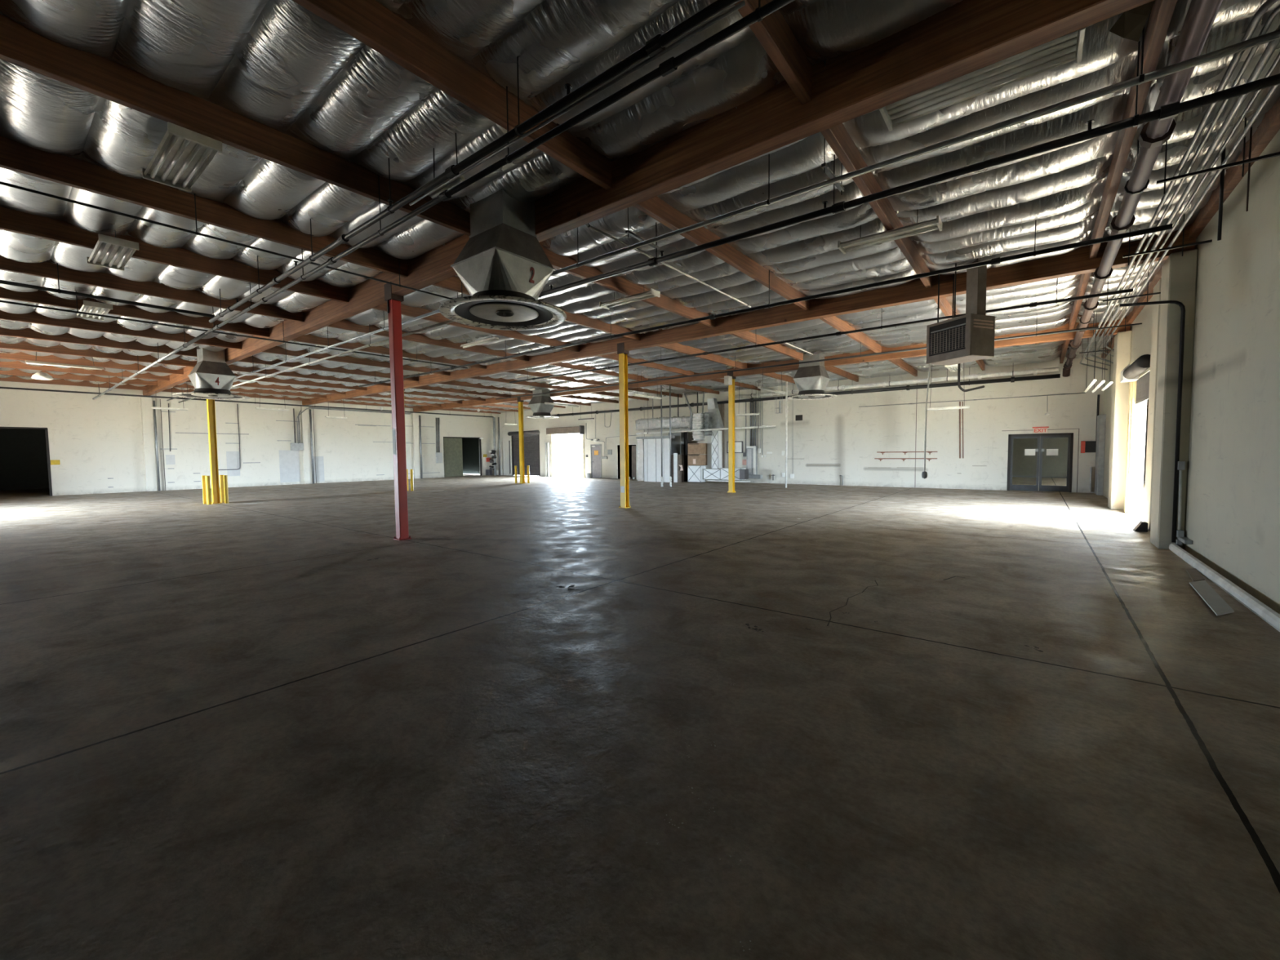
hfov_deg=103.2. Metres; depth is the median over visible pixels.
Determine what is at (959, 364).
pipe
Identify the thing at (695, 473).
duct
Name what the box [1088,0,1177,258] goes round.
joist
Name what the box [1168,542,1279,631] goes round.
pipe
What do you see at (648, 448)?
enclosure
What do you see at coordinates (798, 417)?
air vent
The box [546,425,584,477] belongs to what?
door frame
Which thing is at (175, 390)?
joist
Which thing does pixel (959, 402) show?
pipe
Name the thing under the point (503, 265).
air diffuser
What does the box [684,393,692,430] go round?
pipe
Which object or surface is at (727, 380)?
junction box
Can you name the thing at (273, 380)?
joist
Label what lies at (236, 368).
joist
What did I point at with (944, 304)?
joist
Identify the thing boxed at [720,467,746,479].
duct
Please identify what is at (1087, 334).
timber beam
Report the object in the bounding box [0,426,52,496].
door frame
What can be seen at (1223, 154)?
rod
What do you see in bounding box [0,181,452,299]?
pipe
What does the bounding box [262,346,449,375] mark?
joist
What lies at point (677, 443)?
machine housing
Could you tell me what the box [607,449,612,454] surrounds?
wall frame
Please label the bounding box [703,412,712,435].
duct
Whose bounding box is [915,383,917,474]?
trim
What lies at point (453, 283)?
joist
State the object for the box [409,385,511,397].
joist
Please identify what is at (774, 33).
joist
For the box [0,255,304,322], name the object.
joist
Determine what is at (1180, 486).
conduit
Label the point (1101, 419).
trim
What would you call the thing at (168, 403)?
conduit
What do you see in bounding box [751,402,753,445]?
conduit
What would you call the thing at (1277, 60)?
conduit
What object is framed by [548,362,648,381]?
joist
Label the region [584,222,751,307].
conduit
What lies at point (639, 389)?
joist
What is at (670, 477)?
pipe
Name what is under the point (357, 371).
joist
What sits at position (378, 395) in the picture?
joist
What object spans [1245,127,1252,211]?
rod
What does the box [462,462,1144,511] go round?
ground
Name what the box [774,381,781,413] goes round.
wire cage
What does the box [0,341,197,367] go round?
joist
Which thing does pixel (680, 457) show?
cabinet
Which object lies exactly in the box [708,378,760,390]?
joist
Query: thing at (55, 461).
notice
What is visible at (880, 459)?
wall rail
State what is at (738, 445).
bulletin board
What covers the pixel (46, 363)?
hanging light
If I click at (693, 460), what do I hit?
carton
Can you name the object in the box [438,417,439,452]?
conduit
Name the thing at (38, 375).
skylight
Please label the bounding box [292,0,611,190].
joist
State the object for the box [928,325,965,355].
grille
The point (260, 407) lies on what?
hanging light
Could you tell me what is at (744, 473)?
duct
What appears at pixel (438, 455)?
meter box
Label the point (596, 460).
door
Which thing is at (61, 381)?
joist
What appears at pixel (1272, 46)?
conduit
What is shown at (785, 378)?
joist
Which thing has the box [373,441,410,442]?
strut
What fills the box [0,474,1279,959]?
floor
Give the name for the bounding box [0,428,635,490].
wall
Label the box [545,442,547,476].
post
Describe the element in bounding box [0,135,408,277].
joist
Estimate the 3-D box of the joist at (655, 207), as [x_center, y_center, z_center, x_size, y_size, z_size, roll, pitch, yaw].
[1.644,-3.599,8.244,0.084,0.360,6.090,2,4,38]
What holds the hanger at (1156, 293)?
hanging from the ceiling
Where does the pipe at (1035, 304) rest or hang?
hanging from the ceiling
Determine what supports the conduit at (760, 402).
attached to the wall at (835, 437)
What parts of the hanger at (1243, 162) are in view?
rod, rod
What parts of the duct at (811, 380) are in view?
baffle plate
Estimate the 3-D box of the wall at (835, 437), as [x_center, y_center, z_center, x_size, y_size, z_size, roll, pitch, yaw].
[2.366,-2.428,27.380,33.890,4.930,0.203,2,4,38]
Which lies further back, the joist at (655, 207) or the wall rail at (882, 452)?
the wall rail at (882, 452)
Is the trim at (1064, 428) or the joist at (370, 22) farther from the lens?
the trim at (1064, 428)
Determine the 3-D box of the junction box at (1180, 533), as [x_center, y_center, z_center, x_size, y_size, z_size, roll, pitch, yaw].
[7.849,0.782,7.378,0.068,0.105,0.120,2,4,38]
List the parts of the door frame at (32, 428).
frame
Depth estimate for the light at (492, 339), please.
13.11 m
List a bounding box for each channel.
[625,207,658,250]
[821,138,844,195]
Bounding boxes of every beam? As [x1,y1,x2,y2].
[0,380,481,413]
[142,0,1154,395]
[302,225,1195,405]
[413,315,1130,412]
[1101,96,1279,358]
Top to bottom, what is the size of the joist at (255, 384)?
0.360 m
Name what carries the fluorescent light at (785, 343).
hanging from the ceiling
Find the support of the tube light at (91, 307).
hanging from the ceiling
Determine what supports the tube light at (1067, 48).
hanging from the ceiling
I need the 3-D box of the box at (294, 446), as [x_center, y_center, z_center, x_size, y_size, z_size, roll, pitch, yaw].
[-18.618,-1.814,27.556,0.180,0.390,0.574,2,4,38]
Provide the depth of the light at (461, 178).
5.01 m
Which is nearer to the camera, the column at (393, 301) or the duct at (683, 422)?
the column at (393, 301)
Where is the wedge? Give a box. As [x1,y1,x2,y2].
[1133,520,1147,532]
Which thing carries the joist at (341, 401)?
attached to the timber beam at (1075, 262)
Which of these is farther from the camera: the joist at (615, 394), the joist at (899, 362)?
the joist at (615, 394)
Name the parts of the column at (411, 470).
guard post, guard post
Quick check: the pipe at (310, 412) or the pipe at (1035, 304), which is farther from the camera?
the pipe at (310, 412)
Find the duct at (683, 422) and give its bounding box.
[635,416,693,431]
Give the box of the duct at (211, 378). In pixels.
[172,347,251,399]
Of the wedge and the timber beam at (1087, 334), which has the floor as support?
the wedge
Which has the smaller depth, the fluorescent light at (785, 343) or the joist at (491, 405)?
the fluorescent light at (785, 343)
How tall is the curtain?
0.603 m
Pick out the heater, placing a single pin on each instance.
(969, 337)
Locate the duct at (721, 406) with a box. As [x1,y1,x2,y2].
[718,404,724,467]
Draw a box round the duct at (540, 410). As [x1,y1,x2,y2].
[524,388,558,418]
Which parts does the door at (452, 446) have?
frame, folding panel, folding panel, folding panel, frame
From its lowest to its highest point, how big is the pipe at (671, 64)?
0.836 m
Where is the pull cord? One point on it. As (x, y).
(924, 474)
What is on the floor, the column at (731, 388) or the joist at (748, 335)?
the column at (731, 388)
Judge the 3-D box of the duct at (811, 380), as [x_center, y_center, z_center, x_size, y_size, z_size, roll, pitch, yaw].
[5.626,-3.469,16.629,1.566,1.528,1.566,-3,4,-38]
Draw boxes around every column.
[201,399,228,504]
[384,281,411,540]
[404,388,413,490]
[514,396,529,483]
[617,342,631,507]
[727,371,735,493]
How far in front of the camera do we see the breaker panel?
24.69 m
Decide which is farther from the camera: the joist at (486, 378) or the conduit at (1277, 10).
the joist at (486, 378)
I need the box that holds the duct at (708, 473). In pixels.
[703,468,720,479]
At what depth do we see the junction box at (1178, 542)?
7.36 m
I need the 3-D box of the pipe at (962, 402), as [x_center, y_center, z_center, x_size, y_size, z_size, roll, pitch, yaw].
[12.373,-1.916,19.448,0.090,2.168,0.028,2,4,38]
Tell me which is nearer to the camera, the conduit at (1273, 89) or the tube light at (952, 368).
the conduit at (1273, 89)
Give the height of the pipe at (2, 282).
0.693 m
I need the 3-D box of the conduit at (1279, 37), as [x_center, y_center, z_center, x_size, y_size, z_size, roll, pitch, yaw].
[-8.473,-3.224,13.011,32.500,0.023,0.024,2,4,38]
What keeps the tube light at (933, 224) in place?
hanging from the ceiling
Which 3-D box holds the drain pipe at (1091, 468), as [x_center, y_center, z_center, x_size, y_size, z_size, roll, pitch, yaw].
[15.293,-0.029,17.221,0.057,0.850,0.060,2,4,38]
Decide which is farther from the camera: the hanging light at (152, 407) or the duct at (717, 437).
the duct at (717, 437)
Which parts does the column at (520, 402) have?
guard post, post, guard post, guard post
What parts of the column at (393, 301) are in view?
plate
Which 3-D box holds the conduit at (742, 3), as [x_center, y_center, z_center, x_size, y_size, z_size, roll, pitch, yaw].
[-0.892,-2.821,4.118,3.800,0.023,0.024,2,4,38]
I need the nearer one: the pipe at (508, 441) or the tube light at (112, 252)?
the tube light at (112, 252)
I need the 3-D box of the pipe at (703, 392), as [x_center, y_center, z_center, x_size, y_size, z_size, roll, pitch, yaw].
[3.178,-3.988,25.462,0.174,1.494,0.070,2,4,38]
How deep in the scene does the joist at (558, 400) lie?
29.98 m
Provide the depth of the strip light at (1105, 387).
11.70 m
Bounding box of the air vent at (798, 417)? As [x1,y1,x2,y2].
[795,414,802,420]
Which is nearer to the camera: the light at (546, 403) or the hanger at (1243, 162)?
the hanger at (1243, 162)
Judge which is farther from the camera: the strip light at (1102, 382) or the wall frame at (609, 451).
the wall frame at (609, 451)
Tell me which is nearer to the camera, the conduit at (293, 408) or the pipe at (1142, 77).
the pipe at (1142, 77)
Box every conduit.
[92,324,207,399]
[168,403,170,451]
[171,36,1279,399]
[178,292,457,403]
[217,404,240,470]
[293,408,295,443]
[297,407,411,443]
[297,408,409,443]
[408,0,745,205]
[435,417,436,452]
[437,417,438,452]
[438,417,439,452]
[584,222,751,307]
[745,402,746,452]
[750,401,751,445]
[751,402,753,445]
[755,401,755,445]
[757,400,758,448]
[760,401,760,453]
[762,400,763,454]
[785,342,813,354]
[858,392,1085,407]
[1079,0,1278,369]
[1084,4,1279,365]
[1090,24,1279,363]
[1095,394,1099,440]
[1097,52,1279,356]
[1104,84,1279,351]
[1119,300,1185,542]
[1177,470,1182,529]
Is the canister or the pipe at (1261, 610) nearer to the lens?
the pipe at (1261, 610)
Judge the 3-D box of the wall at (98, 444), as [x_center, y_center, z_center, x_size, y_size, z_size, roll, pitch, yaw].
[-19.106,-2.208,27.224,0.203,4.930,26.440,2,4,38]
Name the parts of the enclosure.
panel, panel, rail, panel, panel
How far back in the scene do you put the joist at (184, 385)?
23.81 m
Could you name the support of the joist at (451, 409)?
attached to the timber beam at (1087, 334)
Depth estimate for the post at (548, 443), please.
33.73 m
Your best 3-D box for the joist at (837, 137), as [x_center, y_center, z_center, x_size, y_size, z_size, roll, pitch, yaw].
[3.411,-3.544,6.870,0.084,0.360,6.090,2,4,38]
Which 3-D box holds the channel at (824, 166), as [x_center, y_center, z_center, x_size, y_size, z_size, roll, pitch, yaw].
[1.953,-3.323,5.120,0.040,0.660,0.608,2,4,38]
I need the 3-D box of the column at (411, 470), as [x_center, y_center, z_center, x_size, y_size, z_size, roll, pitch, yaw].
[-10.031,-1.778,21.446,0.560,4.500,0.560,2,4,38]
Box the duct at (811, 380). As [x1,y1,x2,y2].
[786,354,836,399]
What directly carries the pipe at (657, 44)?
hanging from the ceiling
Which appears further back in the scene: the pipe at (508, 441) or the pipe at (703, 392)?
the pipe at (508, 441)
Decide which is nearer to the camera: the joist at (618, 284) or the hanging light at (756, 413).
the joist at (618, 284)
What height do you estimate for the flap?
0.144 m
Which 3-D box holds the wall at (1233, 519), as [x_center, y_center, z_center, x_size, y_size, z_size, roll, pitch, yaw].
[5.992,-1.269,4.640,0.200,4.930,31.290,2,4,38]
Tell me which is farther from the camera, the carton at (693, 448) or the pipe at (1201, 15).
the carton at (693, 448)
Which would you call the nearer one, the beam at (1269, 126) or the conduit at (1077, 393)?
the beam at (1269, 126)
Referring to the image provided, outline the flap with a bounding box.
[1109,0,1155,41]
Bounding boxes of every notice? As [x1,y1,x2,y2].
[50,459,60,464]
[742,459,746,465]
[1024,448,1035,455]
[1046,448,1057,455]
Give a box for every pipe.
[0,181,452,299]
[0,262,214,317]
[0,291,467,368]
[0,386,493,417]
[152,400,160,490]
[166,26,1279,400]
[204,0,794,334]
[208,0,740,323]
[309,408,314,484]
[358,219,1172,386]
[418,415,422,478]
[488,417,500,475]
[495,313,1098,399]
[508,440,511,474]
[509,278,1133,382]
[538,40,1279,297]
[551,373,1060,417]
[635,394,775,434]
[660,385,663,487]
[669,385,671,487]
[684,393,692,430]
[702,391,704,413]
[727,362,1058,398]
[785,381,787,488]
[957,363,984,391]
[959,401,960,457]
[962,401,963,457]
[1062,368,1070,377]
[1063,0,1222,370]
[1088,466,1092,491]
[1168,542,1279,631]
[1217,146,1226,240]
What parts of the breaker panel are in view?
breaker door, open door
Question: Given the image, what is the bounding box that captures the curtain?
[1135,370,1150,404]
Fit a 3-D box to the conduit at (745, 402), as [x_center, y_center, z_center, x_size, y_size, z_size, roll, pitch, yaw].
[5.211,-2.660,24.973,0.038,2.611,0.040,-2,3,-30]
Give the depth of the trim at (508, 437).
36.32 m
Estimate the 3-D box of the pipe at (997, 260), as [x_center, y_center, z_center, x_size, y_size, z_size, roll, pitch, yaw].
[-2.123,-3.596,12.444,21.200,0.801,0.087,2,4,38]
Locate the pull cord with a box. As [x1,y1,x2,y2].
[921,363,931,479]
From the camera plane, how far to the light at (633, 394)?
19.33 m
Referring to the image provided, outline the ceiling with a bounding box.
[0,0,1279,413]
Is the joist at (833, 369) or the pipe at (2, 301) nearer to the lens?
the pipe at (2, 301)
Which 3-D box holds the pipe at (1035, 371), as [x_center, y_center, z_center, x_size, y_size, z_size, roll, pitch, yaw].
[9.217,-4.164,20.935,12.450,0.783,0.218,2,4,38]
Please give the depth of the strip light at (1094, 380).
11.93 m
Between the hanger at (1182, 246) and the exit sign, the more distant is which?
the exit sign
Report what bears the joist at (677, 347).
attached to the ceiling
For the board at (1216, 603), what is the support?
on the floor
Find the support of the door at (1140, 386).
in the wall at (1233, 519)
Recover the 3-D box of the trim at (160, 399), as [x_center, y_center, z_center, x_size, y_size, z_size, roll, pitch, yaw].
[-21.983,-1.612,23.384,0.004,4.200,0.024,2,4,38]
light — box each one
[26,351,103,369]
[75,293,112,320]
[86,230,139,271]
[142,121,222,192]
[151,387,188,410]
[255,393,289,410]
[325,399,347,418]
[428,133,464,198]
[460,335,498,348]
[544,383,579,407]
[577,406,594,420]
[599,288,660,309]
[632,373,662,399]
[735,390,759,416]
[757,373,786,394]
[837,208,942,253]
[879,27,1085,131]
[924,366,969,410]
[945,364,963,372]
[1084,312,1097,392]
[1092,326,1105,392]
[1101,311,1113,391]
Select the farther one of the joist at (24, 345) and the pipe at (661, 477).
the pipe at (661, 477)
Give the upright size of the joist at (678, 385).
0.360 m
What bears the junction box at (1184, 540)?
attached to the wall at (1233, 519)
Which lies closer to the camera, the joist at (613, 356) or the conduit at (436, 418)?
the joist at (613, 356)
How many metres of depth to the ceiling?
5.51 m
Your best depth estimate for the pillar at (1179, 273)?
7.41 m
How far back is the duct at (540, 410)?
24.06 m
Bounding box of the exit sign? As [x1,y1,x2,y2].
[1032,426,1048,433]
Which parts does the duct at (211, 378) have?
baffle plate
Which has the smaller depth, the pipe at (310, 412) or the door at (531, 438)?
the pipe at (310, 412)
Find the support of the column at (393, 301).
on the floor
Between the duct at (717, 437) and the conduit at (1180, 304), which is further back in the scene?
the duct at (717, 437)
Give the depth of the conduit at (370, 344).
12.50 m
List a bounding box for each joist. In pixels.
[0,13,470,235]
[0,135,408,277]
[0,206,348,302]
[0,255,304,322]
[0,286,269,337]
[0,310,241,349]
[0,327,196,356]
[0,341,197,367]
[0,351,183,374]
[0,360,169,380]
[0,368,157,386]
[0,375,146,390]
[162,387,309,400]
[173,382,326,398]
[186,380,346,394]
[227,364,391,386]
[234,373,367,391]
[237,355,418,381]
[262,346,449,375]
[291,334,486,368]
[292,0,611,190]
[326,319,528,360]
[327,400,421,408]
[346,397,440,406]
[365,393,462,404]
[372,302,579,351]
[385,391,485,400]
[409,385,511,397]
[432,275,639,341]
[438,380,533,394]
[442,408,500,413]
[460,405,518,412]
[471,376,571,390]
[480,404,530,408]
[505,369,607,386]
[505,400,565,408]
[530,399,591,405]
[540,244,715,327]
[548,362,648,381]
[560,395,618,403]
[589,391,648,400]
[597,353,693,375]
[627,387,682,397]
[632,195,809,310]
[657,342,746,368]
[663,383,719,394]
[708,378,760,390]
[730,330,803,360]
[733,0,811,104]
[760,372,795,383]
[819,315,881,352]
[820,123,931,288]
[825,365,858,382]
[888,358,917,376]
[933,297,955,319]
[975,359,985,370]
[1059,339,1070,364]
[1068,272,1091,329]
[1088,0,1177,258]
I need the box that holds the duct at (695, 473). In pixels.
[687,465,706,482]
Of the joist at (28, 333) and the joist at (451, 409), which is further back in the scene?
the joist at (451, 409)
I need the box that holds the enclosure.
[635,435,677,482]
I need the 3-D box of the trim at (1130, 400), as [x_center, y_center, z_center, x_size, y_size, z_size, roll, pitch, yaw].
[11.346,-0.930,11.759,0.070,3.400,0.250,2,4,38]
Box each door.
[443,436,482,476]
[507,430,540,476]
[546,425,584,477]
[590,444,601,478]
[616,443,637,479]
[1006,432,1073,492]
[1120,354,1150,514]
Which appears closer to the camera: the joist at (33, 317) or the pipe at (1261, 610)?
the pipe at (1261, 610)
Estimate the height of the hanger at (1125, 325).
0.830 m
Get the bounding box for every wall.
[0,381,493,495]
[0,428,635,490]
[492,354,1105,493]
[1039,399,1148,480]
[1102,129,1279,614]
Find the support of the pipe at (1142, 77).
hanging from the ceiling
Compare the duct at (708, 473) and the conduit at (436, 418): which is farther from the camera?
the conduit at (436, 418)
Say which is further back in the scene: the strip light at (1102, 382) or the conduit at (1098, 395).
the conduit at (1098, 395)
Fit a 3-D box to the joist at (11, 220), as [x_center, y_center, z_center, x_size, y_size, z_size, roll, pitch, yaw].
[-7.522,-3.465,7.413,0.084,0.360,6.090,2,4,38]
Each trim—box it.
[140,396,157,491]
[160,399,165,490]
[300,406,311,484]
[312,408,316,483]
[412,413,420,479]
[506,435,512,475]
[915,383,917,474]
[1007,428,1079,492]
[1094,413,1106,495]
[1107,330,1132,510]
[1124,382,1132,513]
[1143,279,1161,530]
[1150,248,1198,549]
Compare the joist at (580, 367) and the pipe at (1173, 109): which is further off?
the joist at (580, 367)
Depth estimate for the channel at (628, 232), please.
6.49 m
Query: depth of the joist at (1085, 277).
10.23 m
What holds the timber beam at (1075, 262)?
on the column at (623, 354)
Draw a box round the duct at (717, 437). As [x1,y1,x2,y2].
[711,430,722,468]
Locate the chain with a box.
[1129,403,1137,514]
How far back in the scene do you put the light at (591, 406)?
30.35 m
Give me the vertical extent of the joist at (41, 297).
0.360 m
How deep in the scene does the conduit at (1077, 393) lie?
19.02 m
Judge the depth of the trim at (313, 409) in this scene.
28.31 m
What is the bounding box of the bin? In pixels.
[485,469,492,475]
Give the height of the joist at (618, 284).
0.360 m
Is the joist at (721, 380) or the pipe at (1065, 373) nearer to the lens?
the pipe at (1065, 373)
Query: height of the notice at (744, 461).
0.271 m
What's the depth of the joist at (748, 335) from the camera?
14.39 m
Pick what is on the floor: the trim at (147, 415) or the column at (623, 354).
the column at (623, 354)
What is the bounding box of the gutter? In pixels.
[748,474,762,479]
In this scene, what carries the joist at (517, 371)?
attached to the ceiling
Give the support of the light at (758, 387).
hanging from the ceiling
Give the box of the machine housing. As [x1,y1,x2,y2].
[667,431,684,454]
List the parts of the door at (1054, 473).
glass pane, glass pane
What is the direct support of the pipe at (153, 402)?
on the floor
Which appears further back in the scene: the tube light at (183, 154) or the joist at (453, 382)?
the joist at (453, 382)
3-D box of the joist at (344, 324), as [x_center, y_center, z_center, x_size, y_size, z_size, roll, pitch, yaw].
[-5.427,-3.818,13.743,0.084,0.360,6.090,2,4,38]
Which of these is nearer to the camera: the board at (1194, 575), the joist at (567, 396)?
the board at (1194, 575)
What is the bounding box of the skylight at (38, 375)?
[31,372,53,380]
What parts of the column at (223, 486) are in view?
guard post, guard post, post, guard post, guard post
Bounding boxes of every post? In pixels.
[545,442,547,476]
[546,442,550,476]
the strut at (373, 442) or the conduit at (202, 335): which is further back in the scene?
the strut at (373, 442)
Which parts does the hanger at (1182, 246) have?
rod, rod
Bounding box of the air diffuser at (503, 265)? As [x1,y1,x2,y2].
[439,188,566,330]
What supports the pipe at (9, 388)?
hanging from the joist at (61, 381)
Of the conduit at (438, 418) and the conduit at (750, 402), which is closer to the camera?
the conduit at (750, 402)
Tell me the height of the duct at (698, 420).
1.331 m
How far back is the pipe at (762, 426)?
23.88 m
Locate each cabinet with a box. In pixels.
[671,454,684,482]
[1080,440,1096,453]
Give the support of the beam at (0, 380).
attached to the wall at (98, 444)
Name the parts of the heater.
hanger rod, hanger rod, hanger rod, casing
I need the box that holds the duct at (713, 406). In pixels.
[706,398,724,428]
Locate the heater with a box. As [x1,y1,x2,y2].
[926,257,995,365]
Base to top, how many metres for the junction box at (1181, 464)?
0.126 m
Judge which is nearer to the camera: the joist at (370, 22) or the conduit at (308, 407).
the joist at (370, 22)
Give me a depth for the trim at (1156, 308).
9.32 m
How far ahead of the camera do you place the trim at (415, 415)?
32.81 m
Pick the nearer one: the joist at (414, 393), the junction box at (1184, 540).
the junction box at (1184, 540)
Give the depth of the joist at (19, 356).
16.15 m
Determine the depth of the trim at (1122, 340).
12.35 m
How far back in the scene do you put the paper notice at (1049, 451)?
17.89 m
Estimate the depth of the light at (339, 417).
26.66 m
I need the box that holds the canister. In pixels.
[778,400,781,413]
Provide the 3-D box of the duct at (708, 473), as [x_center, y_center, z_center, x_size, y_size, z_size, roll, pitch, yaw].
[3.665,-0.291,24.976,0.960,0.526,0.518,2,4,38]
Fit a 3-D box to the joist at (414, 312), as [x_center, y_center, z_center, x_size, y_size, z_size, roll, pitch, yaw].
[-3.660,-3.763,12.368,0.084,0.360,6.090,2,4,38]
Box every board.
[683,431,688,481]
[727,440,742,453]
[1185,568,1204,582]
[1189,580,1234,615]
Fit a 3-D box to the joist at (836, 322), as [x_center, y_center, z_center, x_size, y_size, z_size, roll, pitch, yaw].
[5.506,-3.897,13.200,0.084,0.360,6.090,2,4,38]
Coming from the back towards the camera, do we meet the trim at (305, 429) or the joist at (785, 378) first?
the trim at (305, 429)
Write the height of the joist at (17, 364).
0.360 m
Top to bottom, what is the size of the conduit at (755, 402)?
2.306 m
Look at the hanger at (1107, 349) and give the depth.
14.00 m
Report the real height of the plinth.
0.061 m
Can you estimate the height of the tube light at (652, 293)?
0.550 m
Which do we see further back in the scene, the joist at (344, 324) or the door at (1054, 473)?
the door at (1054, 473)
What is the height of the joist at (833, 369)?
0.360 m
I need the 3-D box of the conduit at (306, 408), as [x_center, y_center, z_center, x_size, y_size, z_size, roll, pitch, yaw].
[-16.605,-3.103,29.934,0.064,1.960,6.333,2,4,38]
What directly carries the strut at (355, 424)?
attached to the wall at (98, 444)
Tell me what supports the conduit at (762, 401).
attached to the wall at (835, 437)
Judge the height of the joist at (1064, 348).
0.360 m
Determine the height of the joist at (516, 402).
0.360 m
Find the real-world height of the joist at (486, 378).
0.360 m
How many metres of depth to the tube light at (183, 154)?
4.94 m
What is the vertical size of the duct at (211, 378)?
1.528 m
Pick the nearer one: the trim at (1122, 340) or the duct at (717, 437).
the trim at (1122, 340)
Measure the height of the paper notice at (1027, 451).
0.232 m
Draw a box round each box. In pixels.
[290,443,303,450]
[435,452,442,462]
[724,375,732,385]
[1175,538,1182,546]
[1176,529,1184,537]
[1177,461,1185,470]
[1177,536,1192,544]
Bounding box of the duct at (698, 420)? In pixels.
[692,413,705,440]
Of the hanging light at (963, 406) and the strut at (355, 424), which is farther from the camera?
the strut at (355, 424)
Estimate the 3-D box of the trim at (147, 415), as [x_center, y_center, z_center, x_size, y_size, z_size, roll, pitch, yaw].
[-22.218,-1.648,22.969,0.140,4.320,0.360,2,4,38]
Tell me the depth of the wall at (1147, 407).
23.36 m
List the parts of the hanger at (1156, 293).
rod, rod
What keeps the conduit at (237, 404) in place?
attached to the wall at (98, 444)
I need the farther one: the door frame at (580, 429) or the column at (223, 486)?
the door frame at (580, 429)
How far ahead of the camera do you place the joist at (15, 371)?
19.21 m
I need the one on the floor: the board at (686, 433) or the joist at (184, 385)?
the board at (686, 433)
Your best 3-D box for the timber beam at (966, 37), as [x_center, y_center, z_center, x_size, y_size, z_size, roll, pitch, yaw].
[-9.082,-3.662,12.609,33.450,0.570,0.200,2,4,38]
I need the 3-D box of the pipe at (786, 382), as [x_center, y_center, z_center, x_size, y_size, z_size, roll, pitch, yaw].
[6.089,-1.870,21.110,0.105,4.400,0.110,2,4,38]
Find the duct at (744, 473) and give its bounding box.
[739,469,748,479]
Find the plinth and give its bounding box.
[706,479,750,482]
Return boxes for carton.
[687,443,706,453]
[687,454,706,465]
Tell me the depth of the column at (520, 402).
26.37 m
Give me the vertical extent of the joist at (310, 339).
0.360 m
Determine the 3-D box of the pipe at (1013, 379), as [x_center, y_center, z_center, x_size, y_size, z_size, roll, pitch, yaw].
[4.037,-4.246,25.310,26.100,0.976,0.203,2,4,38]
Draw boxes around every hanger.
[1079,335,1110,357]
[1089,306,1142,335]
[1102,271,1160,307]
[1122,213,1212,265]
[1155,118,1279,194]
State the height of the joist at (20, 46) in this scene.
0.360 m
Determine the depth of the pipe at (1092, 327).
14.50 m
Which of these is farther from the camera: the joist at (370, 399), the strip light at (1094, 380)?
the joist at (370, 399)
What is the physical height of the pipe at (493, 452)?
4.200 m
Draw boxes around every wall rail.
[874,457,937,461]
[876,451,937,454]
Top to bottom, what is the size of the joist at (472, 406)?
0.360 m
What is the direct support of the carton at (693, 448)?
on the carton at (693, 460)
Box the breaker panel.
[746,445,757,474]
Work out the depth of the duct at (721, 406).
25.64 m
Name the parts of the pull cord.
cord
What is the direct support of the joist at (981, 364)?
attached to the timber beam at (1087, 334)
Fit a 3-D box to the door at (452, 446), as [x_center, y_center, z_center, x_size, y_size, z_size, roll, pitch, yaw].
[-12.506,-1.633,35.728,0.250,2.760,2.970,2,4,38]
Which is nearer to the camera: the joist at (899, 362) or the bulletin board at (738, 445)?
the joist at (899, 362)
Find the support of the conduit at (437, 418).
attached to the wall at (98, 444)
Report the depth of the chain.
11.17 m
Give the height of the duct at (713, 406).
1.516 m
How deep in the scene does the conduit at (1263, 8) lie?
4.42 m
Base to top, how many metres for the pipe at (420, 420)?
4.100 m
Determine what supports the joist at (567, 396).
attached to the timber beam at (1087, 334)
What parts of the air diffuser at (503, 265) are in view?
baffle plate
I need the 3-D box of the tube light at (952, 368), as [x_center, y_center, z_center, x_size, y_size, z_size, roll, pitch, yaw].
[10.405,-4.019,16.795,0.380,0.700,1.260,2,4,38]
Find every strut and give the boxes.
[355,424,391,426]
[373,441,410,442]
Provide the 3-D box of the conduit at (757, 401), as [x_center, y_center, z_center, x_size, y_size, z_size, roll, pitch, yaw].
[5.704,-2.740,24.583,0.036,2.420,0.030,2,4,38]
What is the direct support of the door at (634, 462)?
in the wall at (835, 437)

